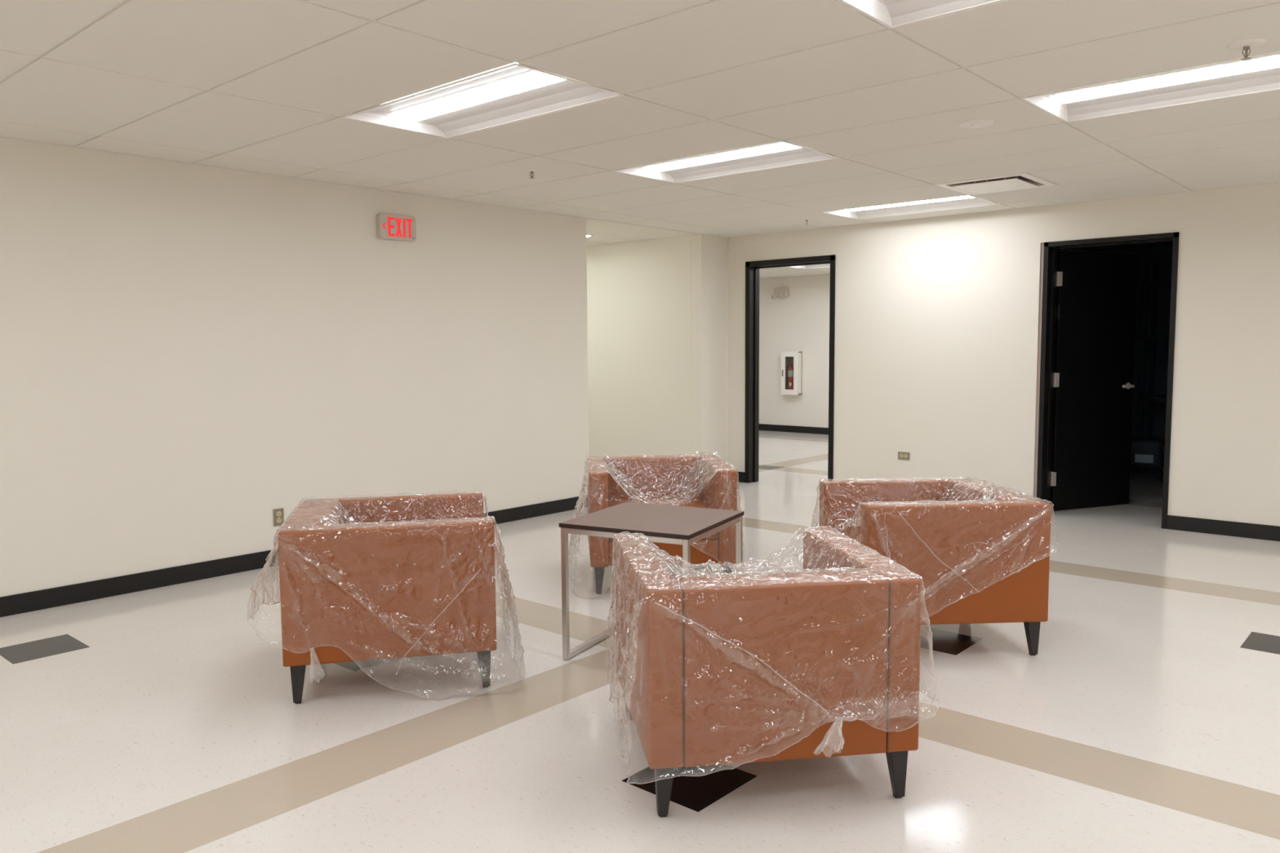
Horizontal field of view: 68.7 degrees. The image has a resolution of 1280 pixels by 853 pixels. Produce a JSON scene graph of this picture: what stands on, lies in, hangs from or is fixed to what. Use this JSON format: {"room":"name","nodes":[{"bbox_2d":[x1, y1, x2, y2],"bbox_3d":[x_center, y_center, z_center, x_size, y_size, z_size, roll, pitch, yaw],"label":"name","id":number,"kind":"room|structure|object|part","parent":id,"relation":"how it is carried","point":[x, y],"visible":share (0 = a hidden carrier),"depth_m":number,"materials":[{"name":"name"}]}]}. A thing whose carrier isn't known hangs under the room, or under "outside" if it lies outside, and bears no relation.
{"room":"waiting area","nodes":[
{"label":"waiting area","id":0,"kind":"room"},
{"bbox_2d":[0,137,588,596],"bbox_3d":[-3.347,-0.285,4.716,0.150,2.522,8.610,4,6,41],"label":"wall","id":1,"kind":"structure","parent":0,"point":[190,354],"depth_m":5.68,"materials":[{"name":"beige paint"}]},
{"bbox_2d":[272,507,284,526],"bbox_3d":[-2.268,0.569,5.883,0.012,0.110,0.068,4,6,41],"label":"wall outlet","id":2,"kind":"object","parent":1,"relation":"attached to","point":[278,514],"visible":1,"depth_m":5.88,"materials":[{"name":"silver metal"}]},
{"bbox_2d":[275,511,281,516],"bbox_3d":[-2.266,0.549,5.879,0.004,0.033,0.033,4,6,41],"label":"socket","id":3,"kind":"object","parent":2,"relation":"attached to","point":[278,513],"depth_m":5.88,"materials":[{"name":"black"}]},
{"bbox_2d":[276,517,281,523],"bbox_3d":[-2.266,0.590,5.882,0.004,0.033,0.033,4,6,41],"label":"socket","id":4,"kind":"object","parent":2,"relation":"attached to","point":[278,519],"depth_m":5.88,"materials":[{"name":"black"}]},
{"bbox_2d":[0,494,587,617],"bbox_3d":[-3.330,0.919,4.819,0.162,0.103,8.622,4,6,41],"label":"baseboard","id":5,"kind":"structure","parent":1,"relation":"attached to","point":[28,602],"depth_m":5.37,"materials":[{"name":"black rubber"}]},
{"bbox_2d":[375,213,416,241],"bbox_3d":[-1.661,-1.358,6.395,0.048,0.170,0.292,4,6,41],"label":"exit sign","id":6,"kind":"object","parent":1,"relation":"attached to","point":[388,226],"visible":1,"depth_m":6.37,"materials":[{"name":"beige plastic"}]},
{"bbox_2d":[586,218,701,239],"bbox_3d":[-0.135,-1.810,8.539,0.545,0.036,1.557,4,6,41],"label":"ceiling","id":7,"kind":"structure","parent":1,"relation":"attached to","point":[595,225],"depth_m":8.59,"materials":[{"name":"white paint"}]},
{"bbox_2d":[586,235,692,457],"bbox_3d":[-2.380,-0.908,11.948,8.080,2.522,0.433,4,6,41],"label":"wall","id":8,"kind":"structure","parent":0,"point":[639,292],"depth_m":9.55,"materials":[{"name":"beige paint"}]},
{"bbox_2d":[0,430,1279,852],"bbox_3d":[-0.376,0.825,6.997,17.800,0.120,16.200,4,6,41],"label":"floor","id":9,"kind":"structure","parent":0,"point":[1144,717],"depth_m":3.30,"materials":[{"name":"tile"}]},
{"bbox_2d":[277,492,496,703],"bbox_3d":[-1.046,0.688,3.994,0.805,0.672,0.806,-2,5,-13],"label":"armchair","id":10,"kind":"object","parent":9,"relation":"on","point":[371,591],"visible":0.99,"depth_m":3.61,"materials":[{"name":"orange leather"}]},
{"bbox_3d":[-1.308,0.978,3.595,0.056,0.154,0.056,-2,5,-13],"label":"leg","id":11,"kind":"part","parent":10,"relation":"part of","materials":[{"name":"black wood"}]},
{"bbox_3d":[-1.362,0.618,3.915,0.155,0.514,0.606,-2,5,-13],"label":"backrest","id":12,"kind":"part","parent":10,"relation":"part of","materials":[{"name":"orange leather"}]},
{"bbox_2d":[247,491,525,698],"bbox_3d":[-1.047,0.665,4.009,1.063,0.707,1.018,-2,5,-13],"label":"plastic cover","id":13,"kind":"object","parent":10,"relation":"on","point":[498,557],"visible":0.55,"depth_m":3.87,"materials":[{"name":"clear plastic"}]},
{"bbox_3d":[-1.126,0.581,4.330,0.800,0.514,0.100,-2,5,-13],"label":"armrest","id":14,"kind":"part","parent":10,"relation":"part of","materials":[{"name":"orange leather"}]},
{"bbox_3d":[-0.625,0.960,3.751,0.056,0.154,0.056,-2,5,-13],"label":"leg","id":15,"kind":"part","parent":10,"relation":"part of","materials":[{"name":"black wood"}]},
{"bbox_2d":[559,502,744,659],"bbox_3d":[0.066,0.700,4.169,0.610,0.603,0.610,2,5,27],"label":"end table","id":16,"kind":"object","parent":9,"relation":"on","point":[683,526],"visible":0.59,"depth_m":4.04,"materials":[{"name":"laminate"}]},
{"bbox_3d":[-0.323,0.721,4.048,0.024,0.580,0.024,2,5,27],"label":"leg","id":17,"kind":"part","parent":16,"relation":"part of","materials":[{"name":"silver metal"}]},
{"bbox_3d":[-0.188,0.975,4.326,0.024,0.024,0.552,2,5,27],"label":"floor rail","id":18,"kind":"part","parent":16,"relation":"part of","materials":[{"name":"silver metal"}]},
{"bbox_3d":[0.064,0.431,4.146,0.600,0.024,0.600,2,5,27],"label":"rail","id":19,"kind":"part","parent":16,"relation":"part of","materials":[{"name":"silver metal"}]},
{"bbox_3d":[0.188,0.740,3.782,0.024,0.580,0.024,2,5,27],"label":"leg","id":20,"kind":"part","parent":16,"relation":"part of","materials":[{"name":"silver metal"}]},
{"bbox_3d":[0.454,0.695,4.291,0.024,0.580,0.024,2,5,27],"label":"leg","id":21,"kind":"part","parent":16,"relation":"part of","materials":[{"name":"silver metal"}]},
{"bbox_2d":[586,454,737,594],"bbox_3d":[0.103,0.551,5.507,0.806,0.672,0.805,-1,5,-4],"label":"armchair","id":22,"kind":"object","parent":9,"relation":"on","point":[603,491],"visible":0.52,"depth_m":5.44,"materials":[{"name":"orange leather"}]},
{"bbox_3d":[-0.250,0.477,5.476,0.100,0.514,0.800,-1,5,-4],"label":"armrest","id":23,"kind":"part","parent":22,"relation":"part of","materials":[{"name":"orange leather"}]},
{"bbox_3d":[-0.221,0.838,5.157,0.056,0.154,0.056,-1,5,-4],"label":"leg","id":24,"kind":"part","parent":22,"relation":"part of","materials":[{"name":"black wood"}]},
{"bbox_3d":[0.079,0.446,5.822,0.606,0.514,0.155,-1,5,-4],"label":"backrest","id":25,"kind":"part","parent":22,"relation":"part of","materials":[{"name":"orange leather"}]},
{"bbox_2d":[568,451,745,596],"bbox_3d":[0.062,0.529,5.517,1.031,0.703,0.979,-1,5,-4],"label":"plastic cover","id":26,"kind":"object","parent":22,"relation":"on","point":[584,480],"visible":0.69,"depth_m":5.40,"materials":[{"name":"clear plastic"}]},
{"bbox_3d":[0.108,0.530,5.427,0.600,0.134,0.649,-1,5,-4],"label":"seat","id":27,"kind":"part","parent":22,"relation":"part of","materials":[{"name":"orange leather"}]},
{"bbox_3d":[0.109,0.666,5.442,0.602,0.135,0.641,-1,5,-4],"label":"seat","id":28,"kind":"part","parent":22,"relation":"part of","materials":[{"name":"orange leather"}]},
{"bbox_3d":[0.454,0.468,5.527,0.100,0.514,0.800,-1,5,-4],"label":"armrest","id":29,"kind":"part","parent":22,"relation":"part of","materials":[{"name":"orange leather"}]},
{"bbox_3d":[0.481,0.828,5.207,0.056,0.154,0.056,-1,5,-4],"label":"leg","id":30,"kind":"part","parent":22,"relation":"part of","materials":[{"name":"wood"}]},
{"bbox_2d":[614,528,921,817],"bbox_3d":[0.367,0.755,3.089,0.806,0.672,0.805,-1,5,-8],"label":"armchair","id":31,"kind":"object","parent":9,"relation":"on","point":[850,646],"visible":0.97,"depth_m":2.69,"materials":[{"name":"orange leather"}]},
{"bbox_3d":[-0.030,0.985,3.404,0.056,0.154,0.056,-1,5,-8],"label":"leg","id":32,"kind":"part","parent":31,"relation":"part of","materials":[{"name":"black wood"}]},
{"bbox_3d":[0.017,0.684,3.030,0.100,0.514,0.800,-1,5,-8],"label":"armrest","id":33,"kind":"part","parent":31,"relation":"part of","materials":[{"name":"orange leather"}]},
{"bbox_3d":[0.070,1.043,2.713,0.056,0.154,0.056,-1,5,-8],"label":"leg","id":34,"kind":"part","parent":31,"relation":"part of","materials":[{"name":"black wood"}]},
{"bbox_2d":[604,525,940,783],"bbox_3d":[0.382,0.700,3.073,0.981,0.612,0.998,-1,5,-8],"label":"plastic cover","id":35,"kind":"object","parent":31,"relation":"on","point":[629,679],"visible":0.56,"depth_m":2.93,"materials":[{"name":"clear plastic"}]},
{"bbox_3d":[0.413,0.704,2.763,0.606,0.514,0.155,-1,5,-8],"label":"backrest","id":36,"kind":"part","parent":31,"relation":"part of","materials":[{"name":"orange leather"}]},
{"bbox_3d":[0.716,0.670,3.131,0.100,0.514,0.800,-1,5,-8],"label":"armrest","id":37,"kind":"part","parent":31,"relation":"part of","materials":[{"name":"orange leather"}]},
{"bbox_3d":[0.767,1.030,2.814,0.056,0.154,0.056,-1,5,-8],"label":"leg","id":38,"kind":"part","parent":31,"relation":"part of","materials":[{"name":"black wood"}]},
{"bbox_2d":[819,478,1051,655],"bbox_3d":[1.334,0.637,4.399,0.805,0.672,0.806,-1,5,-4],"label":"armchair","id":39,"kind":"object","parent":9,"relation":"on","point":[983,544],"visible":0.67,"depth_m":4.00,"materials":[{"name":"orange leather"}]},
{"bbox_3d":[1.256,0.610,4.392,0.649,0.134,0.600,-1,5,-4],"label":"seat","id":40,"kind":"part","parent":39,"relation":"part of","materials":[{"name":"orange leather"}]},
{"bbox_3d":[1.312,0.529,4.744,0.800,0.514,0.100,-1,5,-4],"label":"armrest","id":41,"kind":"part","parent":39,"relation":"part of","materials":[{"name":"orange leather"}]},
{"bbox_2d":[810,476,1057,622],"bbox_3d":[1.321,0.564,4.401,0.921,0.653,0.919,-1,5,-4],"label":"plastic cover","id":42,"kind":"object","parent":39,"relation":"on","point":[852,519],"visible":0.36,"depth_m":4.25,"materials":[{"name":"clear plastic"}]},
{"bbox_3d":[1.357,0.588,4.042,0.800,0.514,0.100,-1,5,-4],"label":"armrest","id":43,"kind":"part","parent":39,"relation":"part of","materials":[{"name":"orange leather"}]},
{"bbox_3d":[1.657,0.555,4.413,0.155,0.514,0.606,-1,5,-4],"label":"backrest","id":44,"kind":"part","parent":39,"relation":"part of","materials":[{"name":"orange leather"}]},
{"bbox_3d":[1.709,0.915,4.092,0.056,0.154,0.056,-1,5,-4],"label":"leg","id":45,"kind":"part","parent":39,"relation":"part of","materials":[{"name":"black wood"}]},
{"bbox_2d":[1130,435,1164,482],"bbox_3d":[5.204,0.232,9.207,0.841,0.596,0.419,2,6,29],"label":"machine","id":46,"kind":"object","parent":9,"relation":"on","point":[1146,451],"visible":0.56,"depth_m":9.15,"materials":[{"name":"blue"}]},
{"bbox_3d":[4.927,0.314,9.156,0.160,0.080,0.007,2,6,29],"label":"label plate","id":47,"kind":"part","parent":46,"relation":"part of","materials":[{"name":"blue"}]},
{"bbox_2d":[1135,262,1171,470],"bbox_3d":[5.887,-0.616,9.749,1.140,2.200,0.440,4,6,41],"label":"metal shelf","id":48,"kind":"object","parent":9,"relation":"on","point":[1154,285],"visible":0.34,"depth_m":9.98,"materials":[{"name":"blue"}]},
{"bbox_3d":[5.343,-0.631,9.963,0.040,2.200,0.040,4,6,41],"label":"post","id":49,"kind":"part","parent":48,"relation":"part of","materials":[{"name":"black metal"}]},
{"bbox_3d":[5.608,-0.658,10.261,0.040,2.200,0.040,4,6,41],"label":"post","id":50,"kind":"part","parent":48,"relation":"part of","materials":[{"name":"black metal"}]},
{"bbox_2d":[0,0,1279,278],"bbox_3d":[-0.501,-1.752,6.874,18.087,0.204,16.200,4,6,41],"label":"ceiling","id":51,"kind":"structure","parent":0,"point":[262,86],"depth_m":4.02,"materials":[{"name":"tile"}]},
{"bbox_2d":[341,62,622,137],"bbox_3d":[-0.725,-1.480,4.149,1.215,0.122,0.606,4,6,41],"label":"ceiling light","id":52,"kind":"object","parent":51,"relation":"attached to","point":[513,92],"visible":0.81,"depth_m":4.20,"materials":[{"name":"white plastic"}]},
{"bbox_2d":[525,168,537,178],"bbox_3d":[-0.652,-1.524,5.651,0.072,0.050,0.072,-2,5,-14],"label":"sprinkler head","id":53,"kind":"object","parent":51,"relation":"attached to","point":[531,171],"visible":1,"depth_m":5.64},
{"bbox_2d":[613,139,839,183],"bbox_3d":[0.487,-1.604,5.513,1.215,0.122,0.606,4,6,41],"label":"ceiling light","id":54,"kind":"object","parent":51,"relation":"attached to","point":[779,153],"visible":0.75,"depth_m":5.60,"materials":[{"name":"white plastic"}]},
{"bbox_2d":[791,263,830,268],"bbox_3d":[2.569,-2.207,12.427,1.215,0.122,0.606,4,6,41],"label":"ceiling light","id":55,"kind":"object","parent":51,"relation":"attached to","point":[825,265],"visible":0.13,"depth_m":12.88,"materials":[{"name":"white plastic"}]},
{"bbox_2d":[821,194,999,219],"bbox_3d":[2.102,-1.770,7.332,1.215,0.122,0.606,4,6,41],"label":"ceiling light","id":56,"kind":"object","parent":51,"relation":"attached to","point":[967,201],"visible":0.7,"depth_m":7.46,"materials":[{"name":"white plastic"}]},
{"bbox_2d":[837,0,1004,28],"bbox_3d":[1.101,-1.355,2.538,1.215,0.122,0.606,4,6,41],"label":"ceiling light","id":57,"kind":"object","parent":51,"relation":"attached to","point":[891,14],"visible":1,"depth_m":3.03,"materials":[{"name":"white plastic"}]},
{"bbox_2d":[957,118,995,128],"bbox_3d":[1.627,-1.459,4.532,0.176,0.020,0.176,4,6,41],"label":"ceiling disc","id":58,"kind":"object","parent":51,"relation":"attached to","point":[980,122],"visible":1,"depth_m":4.51,"materials":[{"name":"white plastic"}]},
{"bbox_2d":[934,172,1056,195],"bbox_3d":[2.383,-1.689,6.273,0.594,0.168,0.594,4,6,41],"label":"ceiling vent","id":59,"kind":"object","parent":51,"relation":"in","point":[1024,180],"visible":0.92,"depth_m":6.25,"materials":[{"name":"white metal"}]},
{"bbox_3d":[2.383,-1.649,6.276,0.430,0.088,0.430,4,6,41],"label":"plate","id":60,"kind":"part","parent":59,"relation":"part of","materials":[{"name":"white metal"}]},
{"bbox_2d":[1020,51,1279,122],"bbox_3d":[2.313,-1.480,3.903,1.215,0.122,0.606,4,6,41],"label":"ceiling light","id":61,"kind":"object","parent":51,"relation":"attached to","point":[1259,73],"visible":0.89,"depth_m":4.07,"materials":[{"name":"white plastic"}]},
{"bbox_2d":[1226,37,1267,60],"bbox_3d":[2.174,-1.345,3.358,0.124,0.055,0.124,1,5,16],"label":"sprinkler head","id":62,"kind":"object","parent":51,"relation":"attached to","point":[1245,45],"visible":1,"depth_m":3.34},
{"bbox_2d":[691,234,728,465],"bbox_3d":[0.691,-0.698,9.240,0.120,2.522,0.433,4,6,41],"label":"wall pier","id":63,"kind":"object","parent":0,"point":[709,254],"visible":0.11,"depth_m":9.14,"materials":[{"name":"beige paint"}]},
{"bbox_2d":[759,274,830,427],"bbox_3d":[1.911,-1.206,15.110,10.300,2.522,0.150,4,6,41],"label":"wall","id":64,"kind":"structure","parent":0,"point":[799,322],"depth_m":14.54,"materials":[{"name":"white paint"}]},
{"bbox_2d":[771,288,788,299],"bbox_3d":[2.182,-2.067,14.606,0.256,0.171,0.126,4,6,41],"label":"emergency light","id":65,"kind":"object","parent":64,"relation":"attached to","point":[781,293],"visible":1,"depth_m":14.57,"materials":[{"name":"beige plastic"}]},
{"bbox_2d":[780,351,801,395],"bbox_3d":[2.350,-0.831,14.562,0.310,0.670,0.136,4,6,41],"label":"fire extinguisher cabinet","id":66,"kind":"object","parent":64,"relation":"attached to","point":[795,357],"visible":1,"depth_m":14.51,"materials":[{"name":"white metal"}]},
{"bbox_2d":[786,363,793,389],"bbox_3d":[2.347,-0.758,14.583,0.102,0.486,0.118,-3,6,-31],"label":"fire extinguisher","id":67,"kind":"object","parent":66,"relation":"in","point":[789,381],"visible":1,"depth_m":14.54,"materials":[{"name":"red metal"}]},
{"bbox_2d":[759,423,828,434],"bbox_3d":[1.866,0.004,15.152,10.000,0.103,0.012,4,6,41],"label":"baseboard","id":68,"kind":"structure","parent":64,"relation":"attached to","point":[817,430],"depth_m":14.66,"materials":[{"name":"black rubber"}]},
{"bbox_2d":[728,182,1279,526],"bbox_3d":[4.421,-0.480,6.371,9.520,2.522,0.200,4,6,41],"label":"wall","id":69,"kind":"structure","parent":0,"point":[937,318],"depth_m":7.55,"materials":[{"name":"beige paint"}]},
{"bbox_2d":[744,254,835,483],"bbox_3d":[1.460,-0.505,8.964,0.986,2.172,0.172,4,6,41],"label":"door frame","id":70,"kind":"structure","parent":69,"relation":"in","point":[752,268],"depth_m":9.17,"materials":[{"name":"black paint"}]},
{"bbox_2d":[897,451,910,460],"bbox_3d":[2.303,0.257,8.178,0.110,0.068,0.012,4,6,41],"label":"wall outlet","id":71,"kind":"object","parent":69,"relation":"attached to","point":[901,455],"visible":1,"depth_m":8.17,"materials":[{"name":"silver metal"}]},
{"bbox_2d":[736,471,1279,541],"bbox_3d":[4.404,0.735,6.355,9.400,0.103,0.012,4,6,41],"label":"baseboard","id":72,"kind":"structure","parent":69,"relation":"attached to","point":[1260,531],"depth_m":6.61,"materials":[{"name":"black rubber"}]},
{"bbox_2d":[1033,231,1179,528],"bbox_3d":[3.816,-0.376,7.446,0.958,2.140,1.012,4,6,41],"label":"door","id":73,"kind":"structure","parent":69,"relation":"in","point":[1087,300],"depth_m":7.58,"materials":[{"name":"black wood"}]},
{"bbox_3d":[4.033,-0.334,7.756,0.143,0.056,0.056,-2,5,-23],"label":"handle","id":74,"kind":"part","parent":73,"relation":"part of","materials":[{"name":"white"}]},
{"bbox_2d":[1087,245,1173,452],"bbox_3d":[5.811,-0.634,8.072,4.900,2.522,4.200,4,6,41],"label":"wall","id":75,"kind":"structure","parent":0,"point":[1162,256],"depth_m":10.68,"materials":[{"name":"black"}]}
]}

